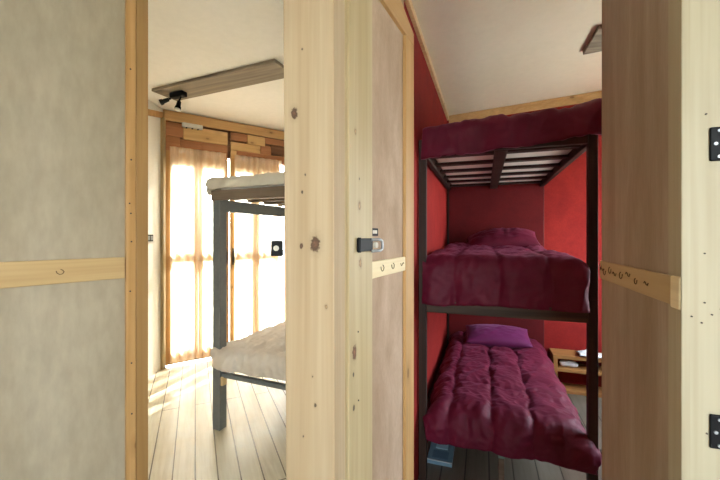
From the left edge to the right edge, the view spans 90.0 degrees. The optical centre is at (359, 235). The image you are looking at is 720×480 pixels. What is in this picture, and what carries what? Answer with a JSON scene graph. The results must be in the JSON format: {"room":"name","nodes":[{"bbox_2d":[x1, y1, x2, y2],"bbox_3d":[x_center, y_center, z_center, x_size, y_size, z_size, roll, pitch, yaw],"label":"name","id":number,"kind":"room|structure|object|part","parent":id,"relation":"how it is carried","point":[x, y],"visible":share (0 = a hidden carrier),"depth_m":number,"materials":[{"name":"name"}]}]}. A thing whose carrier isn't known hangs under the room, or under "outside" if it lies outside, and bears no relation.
{"room":"hostel hallway","nodes":[
{"label":"hostel hallway","id":0,"kind":"room"},
{"bbox_2d":[148,100,162,377],"bbox_3d":[-2.204,0.028,1.127,0.080,2.845,5.655,0,0,0],"label":"wall","id":1,"kind":"structure","parent":0,"point":[153,122],"depth_m":3.77,"materials":[{"name":"white paint"}]},
{"bbox_2d":[148,235,152,240],"bbox_3d":[-2.155,0.020,3.690,0.018,0.070,0.120,0,0,0],"label":"light switch","id":2,"kind":"object","parent":1,"relation":"attached to","point":[150,237],"visible":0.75,"depth_m":3.70,"materials":[{"name":"black plastic"}]},
{"bbox_2d":[148,109,162,117],"bbox_3d":[-2.154,-1.160,3.215,0.020,0.379,1.430,0,0,0],"label":"trim","id":3,"kind":"structure","parent":1,"relation":"attached to","point":[153,113],"depth_m":3.77,"materials":[{"name":"brown wood"}]},
{"bbox_2d":[160,117,165,369],"bbox_3d":[-2.146,0.080,3.922,0.036,2.740,0.045,0,0,0],"label":"trim","id":4,"kind":"structure","parent":1,"relation":"attached to","point":[162,120],"depth_m":3.90,"materials":[{"name":"brown wood"}]},
{"bbox_2d":[148,0,283,130],"bbox_3d":[-0.025,-1.425,1.812,4.450,0.060,7.225,0,0,0],"label":"ceiling","id":5,"kind":"structure","parent":0,"point":[188,39],"depth_m":2.71,"materials":[{"name":"white paint"}]},
{"bbox_2d":[152,59,283,100],"bbox_3d":[-1.265,-1.381,3.240,1.420,0.028,0.275,0,0,24],"label":"board","id":6,"kind":"object","parent":5,"relation":"attached to","point":[269,70],"visible":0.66,"depth_m":3.17,"materials":[{"name":"brown wood"}]},
{"bbox_2d":[158,90,186,111],"bbox_3d":[-1.788,-1.269,3.421,0.273,0.197,0.124,0,0,24],"label":"spot lamp","id":7,"kind":"object","parent":6,"relation":"attached to","point":[180,94],"visible":1,"depth_m":3.40,"materials":[{"name":"black metal"}]},
{"bbox_2d":[166,120,284,320],"bbox_3d":[-1.217,0.028,4.693,2.600,2.845,0.100,0,0,-36],"label":"wall","id":8,"kind":"structure","parent":0,"point":[231,143],"depth_m":4.35,"materials":[{"name":"brown wood"}]},
{"bbox_2d":[182,122,202,129],"bbox_3d":[-1.908,-1.246,4.101,0.215,0.058,0.045,0,0,-36],"label":"fitting","id":9,"kind":"object","parent":8,"relation":"attached to","point":[185,125],"visible":1,"depth_m":4.08,"materials":[{"name":"white plastic"}]},
{"bbox_2d":[166,150,228,364],"bbox_3d":[-1.875,0.235,4.163,0.712,2.390,0.093,0,0,-36],"label":"door","id":10,"kind":"structure","parent":8,"relation":"in","point":[167,151],"depth_m":3.99,"materials":[{"name":"brown wood"}]},
{"bbox_2d":[170,146,225,362],"bbox_3d":[-1.847,0.207,4.142,0.607,2.395,0.045,0,0,-36],"label":"curtain","id":11,"kind":"object","parent":8,"relation":"hanging from","point":[191,207],"visible":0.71,"depth_m":4.08,"materials":[{"name":"beige fabric"}]},
{"bbox_2d":[163,109,283,139],"bbox_3d":[-1.185,-1.330,4.648,2.400,0.110,0.032,0,0,-36],"label":"trim","id":12,"kind":"structure","parent":8,"relation":"attached to","point":[174,116],"depth_m":4.30,"materials":[{"name":"brown wood"}]},
{"bbox_2d":[229,157,234,340],"bbox_3d":[-1.318,0.235,4.568,0.640,2.390,0.093,0,0,-36],"label":"door","id":13,"kind":"structure","parent":8,"relation":"in","point":[231,160],"depth_m":4.40,"materials":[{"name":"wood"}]},
{"bbox_3d":[-1.538,0.250,4.381,0.028,0.200,0.050,0,0,-36],"label":"handle","id":14,"kind":"part","parent":13,"relation":"part of","materials":[{"name":"brown metal"}]},
{"bbox_2d":[234,155,281,339],"bbox_3d":[-1.280,0.207,4.556,0.616,2.395,0.055,0,0,-36],"label":"curtain","id":15,"kind":"object","parent":8,"relation":"hanging from","point":[257,273],"visible":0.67,"depth_m":4.53,"materials":[{"name":"beige fabric"}]},
{"bbox_2d":[148,359,601,479],"bbox_3d":[0.427,1.480,1.833,5.182,0.060,7.066,0,0,0],"label":"floor","id":16,"kind":"structure","parent":0,"point":[183,442],"depth_m":2.57,"materials":[{"name":"beige wood"}]},
{"bbox_2d":[0,0,147,479],"bbox_3d":[-1.083,0.165,0.968,0.042,2.530,0.938,0,0,39],"label":"door","id":17,"kind":"structure","parent":16,"relation":"on","point":[74,73],"depth_m":1.15,"materials":[{"name":"grey wood"}]},
{"bbox_3d":[-1.099,0.113,0.930,0.012,0.078,0.860,0,0,39],"label":"rail","id":18,"kind":"part","parent":17,"relation":"part of","materials":[{"name":"beige wood"}]},
{"bbox_2d":[211,186,285,430],"bbox_3d":[-0.246,0.555,3.402,1.030,1.790,1.990,0,0,24],"label":"bunk bed","id":19,"kind":"object","parent":16,"relation":"on","point":[273,195],"visible":0.21,"depth_m":2.69,"materials":[{"name":"grey paint"}]},
{"bbox_3d":[-1.060,0.557,2.720,0.070,1.785,0.070,0,0,23],"label":"post","id":20,"kind":"part","parent":19,"relation":"part of","materials":[{"name":"grey metal"}]},
{"bbox_3d":[-0.637,-0.302,2.501,1.030,0.075,0.025,0,0,23],"label":"rail","id":21,"kind":"part","parent":19,"relation":"part of","materials":[{"name":"grey wood"}]},
{"bbox_2d":[221,184,284,189],"bbox_3d":[-0.256,-0.351,3.379,0.910,0.100,1.890,0,0,24],"label":"mattress","id":22,"kind":"object","parent":19,"relation":"on","point":[280,184],"visible":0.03,"depth_m":2.58,"materials":[{"name":"white fabric"}]},
{"bbox_2d":[205,172,284,194],"bbox_3d":[-0.299,-0.379,3.352,1.102,0.150,1.948,0,0,23],"label":"quilt","id":23,"kind":"object","parent":22,"relation":"on","point":[214,183],"visible":0.16,"depth_m":2.55,"materials":[{"name":"white fabric"}]},
{"bbox_3d":[-0.624,1.041,2.531,0.880,0.032,0.036,0,0,23],"label":"rail","id":24,"kind":"part","parent":19,"relation":"part of","materials":[{"name":"grey paint"}]},
{"bbox_3d":[-0.681,-0.230,3.591,0.036,0.090,1.830,0,0,23],"label":"rail","id":25,"kind":"part","parent":19,"relation":"part of","materials":[{"name":"grey paint"}]},
{"bbox_2d":[427,442,454,467],"bbox_3d":[0.540,1.438,2.390,0.156,0.025,0.240,0,0,19],"label":"case","id":26,"kind":"object","parent":16,"relation":"on","point":[438,454],"visible":0.79,"depth_m":2.35,"materials":[{"name":"blue plastic"}]},
{"bbox_3d":[0.526,1.427,2.350,0.100,0.002,0.085,0,0,19],"label":"dark panel","id":27,"kind":"part","parent":26,"relation":"part of","materials":[{"name":"blue plastic"}]},
{"bbox_2d":[419,134,601,479],"bbox_3d":[1.158,0.440,2.806,1.095,2.020,1.794,0,0,19],"label":"bunk bed","id":28,"kind":"object","parent":16,"relation":"on","point":[472,209],"visible":0.32,"depth_m":2.22,"materials":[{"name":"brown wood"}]},
{"bbox_3d":[0.376,0.440,2.150,0.044,2.020,0.044,0,0,19],"label":"post","id":29,"kind":"part","parent":28,"relation":"part of","materials":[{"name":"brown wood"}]},
{"bbox_3d":[0.661,1.137,2.977,0.032,0.075,1.706,0,0,19],"label":"rail","id":30,"kind":"part","parent":28,"relation":"part of","materials":[{"name":"brown wood"}]},
{"bbox_3d":[0.661,-0.517,2.977,0.032,0.075,1.706,0,0,19],"label":"rail","id":31,"kind":"part","parent":28,"relation":"part of","materials":[{"name":"brown wood"}]},
{"bbox_3d":[0.946,0.440,3.805,0.044,2.020,0.044,0,0,19],"label":"post","id":32,"kind":"part","parent":28,"relation":"part of","materials":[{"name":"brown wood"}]},
{"bbox_3d":[1.359,0.390,3.633,0.893,1.880,0.012,0,0,19],"label":"headboard","id":33,"kind":"part","parent":28,"relation":"part of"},
{"bbox_3d":[0.794,1.312,2.022,0.030,0.275,0.030,0,0,19],"label":"leg","id":34,"kind":"part","parent":28,"relation":"part of","materials":[{"name":"brown wood"}]},
{"bbox_2d":[436,150,570,183],"bbox_3d":[1.081,-0.583,2.833,0.845,0.120,1.690,0,0,19],"label":"mattress","id":35,"kind":"object","parent":28,"relation":"on","point":[558,152],"visible":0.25,"depth_m":2.63,"materials":[{"name":"white fabric"}]},
{"bbox_2d":[421,98,601,159],"bbox_3d":[1.087,-0.583,2.778,0.958,0.267,1.762,0,0,19],"label":"quilt","id":36,"kind":"object","parent":35,"relation":"on","point":[472,136],"visible":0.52,"depth_m":1.95,"materials":[{"name":"fabric"}]},
{"bbox_3d":[0.790,0.415,2.007,0.831,0.070,0.032,0,0,19],"label":"rail","id":37,"kind":"part","parent":28,"relation":"part of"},
{"bbox_3d":[0.790,-0.515,2.007,0.831,0.070,0.032,0,0,19],"label":"rail","id":38,"kind":"part","parent":28,"relation":"part of","materials":[{"name":"brown wood"}]},
{"bbox_3d":[1.488,-0.517,2.692,0.032,0.075,1.706,0,0,19],"label":"rail","id":39,"kind":"part","parent":28,"relation":"part of","materials":[{"name":"brown wood"}]},
{"bbox_3d":[1.203,0.440,1.865,0.044,2.020,0.044,0,0,19],"label":"post","id":40,"kind":"part","parent":28,"relation":"part of","materials":[{"name":"brown wood"}]},
{"bbox_2d":[549,348,601,397],"bbox_3d":[2.160,1.275,3.329,0.705,0.350,0.210,0,0,19],"label":"shelf","id":41,"kind":"object","parent":16,"relation":"on","point":[555,354],"visible":0.25,"depth_m":3.33,"materials":[{"name":"orange wood"}]},
{"bbox_3d":[1.848,1.292,3.437,0.035,0.315,0.200,0,0,19],"label":"panel","id":42,"kind":"part","parent":41,"relation":"part of","materials":[{"name":"orange wood"}]},
{"bbox_2d":[559,360,577,366],"bbox_3d":[1.954,1.192,3.371,0.158,0.062,0.060,0,0,19],"label":"cloth","id":43,"kind":"object","parent":41,"relation":"on","point":[567,363],"visible":1,"depth_m":3.35,"materials":[{"name":"white fabric"}]},
{"bbox_2d":[576,350,601,357],"bbox_3d":[2.129,1.069,3.289,0.242,0.060,0.154,0,0,19],"label":"crumpled cloth","id":44,"kind":"object","parent":41,"relation":"on","point":[581,352],"visible":0.41,"depth_m":3.29,"materials":[{"name":"white fabric"}]},
{"bbox_2d":[404,2,446,479],"bbox_3d":[0.418,-0.025,2.417,0.035,2.950,3.090,0,0,19],"label":"wall","id":45,"kind":"structure","parent":0,"point":[428,110],"depth_m":2.48,"materials":[{"name":"red paint"}]},
{"bbox_2d":[271,0,344,479],"bbox_3d":[-0.116,0.030,0.874,0.154,2.840,0.122,0,0,27],"label":"trim","id":46,"kind":"structure","parent":45,"relation":"attached to","point":[314,30],"depth_m":0.84,"materials":[{"name":"brown wood"}]},
{"bbox_3d":[-0.197,0.029,0.855,0.030,0.037,0.004,0,0,0],"label":"keeper plate","id":47,"kind":"part","parent":46,"relation":"part of","materials":[{"name":"black plastic"}]},
{"bbox_2d":[345,0,413,479],"bbox_3d":[0.078,0.215,1.132,0.058,2.430,0.530,0,0,27],"label":"door","id":48,"kind":"structure","parent":45,"relation":"in","point":[379,35],"depth_m":1.09,"materials":[{"name":"brown wood"}]},
{"bbox_3d":[0.042,-0.011,1.062,0.004,0.023,0.054,0,0,27],"label":"keeper plate","id":49,"kind":"part","parent":48,"relation":"part of","materials":[{"name":"silver metal"}]},
{"bbox_3d":[0.086,0.240,1.167,0.010,2.380,0.302,0,0,27],"label":"panel","id":50,"kind":"part","parent":48,"relation":"part of","materials":[{"name":"brown wood"}]},
{"bbox_3d":[0.093,0.099,1.158,0.010,0.049,0.290,0,0,27],"label":"rail","id":51,"kind":"part","parent":48,"relation":"part of","materials":[{"name":"brown wood"}]},
{"bbox_3d":[0.103,-0.805,1.203,0.038,0.169,0.382,0,0,27],"label":"rail","id":52,"kind":"part","parent":48,"relation":"part of","materials":[{"name":"brown wood"}]},
{"bbox_2d":[404,0,448,120],"bbox_3d":[0.461,-1.212,2.455,0.022,0.148,2.990,0,0,19],"label":"trim","id":53,"kind":"structure","parent":45,"relation":"attached to","point":[408,3],"depth_m":2.29,"materials":[{"name":"brown wood"}]},
{"bbox_2d":[412,0,601,115],"bbox_3d":[1.505,-1.334,2.032,2.320,0.305,3.224,0,0,19],"label":"ceiling","id":54,"kind":"structure","parent":0,"point":[484,54],"depth_m":2.46,"materials":[{"name":"beige paint"}]},
{"bbox_2d":[583,24,601,54],"bbox_3d":[1.952,-1.321,2.243,0.900,0.093,0.360,0,0,19],"label":"board","id":55,"kind":"object","parent":54,"relation":"attached to","point":[594,45],"visible":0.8,"depth_m":2.40,"materials":[{"name":"brown wood"}]},
{"bbox_2d":[447,103,601,386],"bbox_3d":[1.991,-0.050,3.552,2.200,3.000,0.080,0,0,19],"label":"wall","id":56,"kind":"structure","parent":0,"point":[565,194],"depth_m":3.49,"materials":[{"name":"red paint"}]},
{"bbox_2d":[449,91,601,122],"bbox_3d":[1.983,-1.309,3.500,2.180,0.216,0.022,0,0,19],"label":"trim","id":57,"kind":"structure","parent":56,"relation":"attached to","point":[580,98],"depth_m":3.59,"materials":[{"name":"brown wood"}]},
{"bbox_3d":[1.381,-0.050,0.477,1.389,3.000,0.080,0,0,9],"label":"wall","id":58,"kind":"structure","parent":0,"visible":0},
{"bbox_2d":[599,0,689,479],"bbox_3d":[0.666,0.215,0.855,0.049,2.430,0.488,0,0,19],"label":"door","id":59,"kind":"structure","parent":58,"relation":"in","point":[638,289],"depth_m":0.82,"materials":[{"name":"brown wood"}]},
{"bbox_3d":[0.649,0.101,0.865,0.006,0.054,0.467,0,0,19],"label":"rail","id":60,"kind":"part","parent":59,"relation":"part of","materials":[{"name":"beige wood"}]},
{"bbox_3d":[0.573,0.102,0.651,0.008,0.059,0.035,0,0,19],"label":"rail","id":61,"kind":"part","parent":59,"relation":"part of","materials":[{"name":"brown wood"}]},
{"bbox_2d":[668,0,719,479],"bbox_3d":[0.652,0.030,0.631,0.157,2.840,0.070,0,0,19],"label":"trim","id":62,"kind":"structure","parent":58,"relation":"attached to","point":[704,14],"depth_m":0.62,"materials":[{"name":"brown wood"}]},
{"label":"outside","id":63,"kind":"structure","parent":0,"visible":0},
{"bbox_2d":[166,250,283,366],"bbox_3d":[0.000,1.650,5.000,60.000,0.100,70.000,0,0,0],"label":"ground","id":64,"kind":"structure","parent":63,"point":[283,250],"depth_m":7.89,"materials":[{"name":"white"}]},
{"bbox_3d":[1.069,1.095,2.868,0.643,0.100,1.630,0,0,19],"label":"mattress","id":65,"kind":"object","parent":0,"visible":0},
{"bbox_2d":[423,331,601,474],"bbox_3d":[1.067,1.080,2.767,0.924,0.240,1.800,0,0,19],"label":"quilt","id":66,"kind":"object","parent":65,"relation":"on","point":[511,403],"visible":0.88,"depth_m":2.08,"materials":[{"name":"fabric"}]},
{"bbox_2d":[466,324,532,347],"bbox_3d":[1.267,0.919,3.324,0.560,0.174,0.310,0,0,16],"label":"pillow","id":67,"kind":"object","parent":66,"relation":"on","point":[489,335],"visible":0.98,"depth_m":3.23,"materials":[{"name":"purple fabric"}]},
{"bbox_3d":[1.081,0.347,2.833,0.845,0.120,1.690,0,0,19],"label":"mattress","id":68,"kind":"object","parent":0,"visible":0},
{"bbox_2d":[422,242,589,312],"bbox_3d":[1.048,0.233,2.787,0.892,0.354,1.770,0,0,19],"label":"quilt","id":69,"kind":"object","parent":68,"relation":"on","point":[509,276],"visible":0.93,"depth_m":1.99,"materials":[{"name":"fabric"}]},
{"bbox_2d":[468,228,540,247],"bbox_3d":[1.324,0.050,3.368,0.628,0.257,0.338,0,0,19],"label":"pillow","id":70,"kind":"object","parent":69,"relation":"on","point":[495,237],"visible":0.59,"depth_m":3.25,"materials":[{"name":"fabric"}]},
{"bbox_3d":[-0.246,0.954,3.402,0.890,0.100,1.840,0,0,23],"label":"mattress","id":71,"kind":"object","parent":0,"visible":0},
{"bbox_2d":[210,321,285,380],"bbox_3d":[-0.264,0.889,3.336,1.067,0.184,1.966,0,0,24],"label":"quilt","id":72,"kind":"object","parent":71,"relation":"on","point":[262,353],"visible":0.2,"depth_m":2.59,"materials":[{"name":"beige fabric"}]}
]}

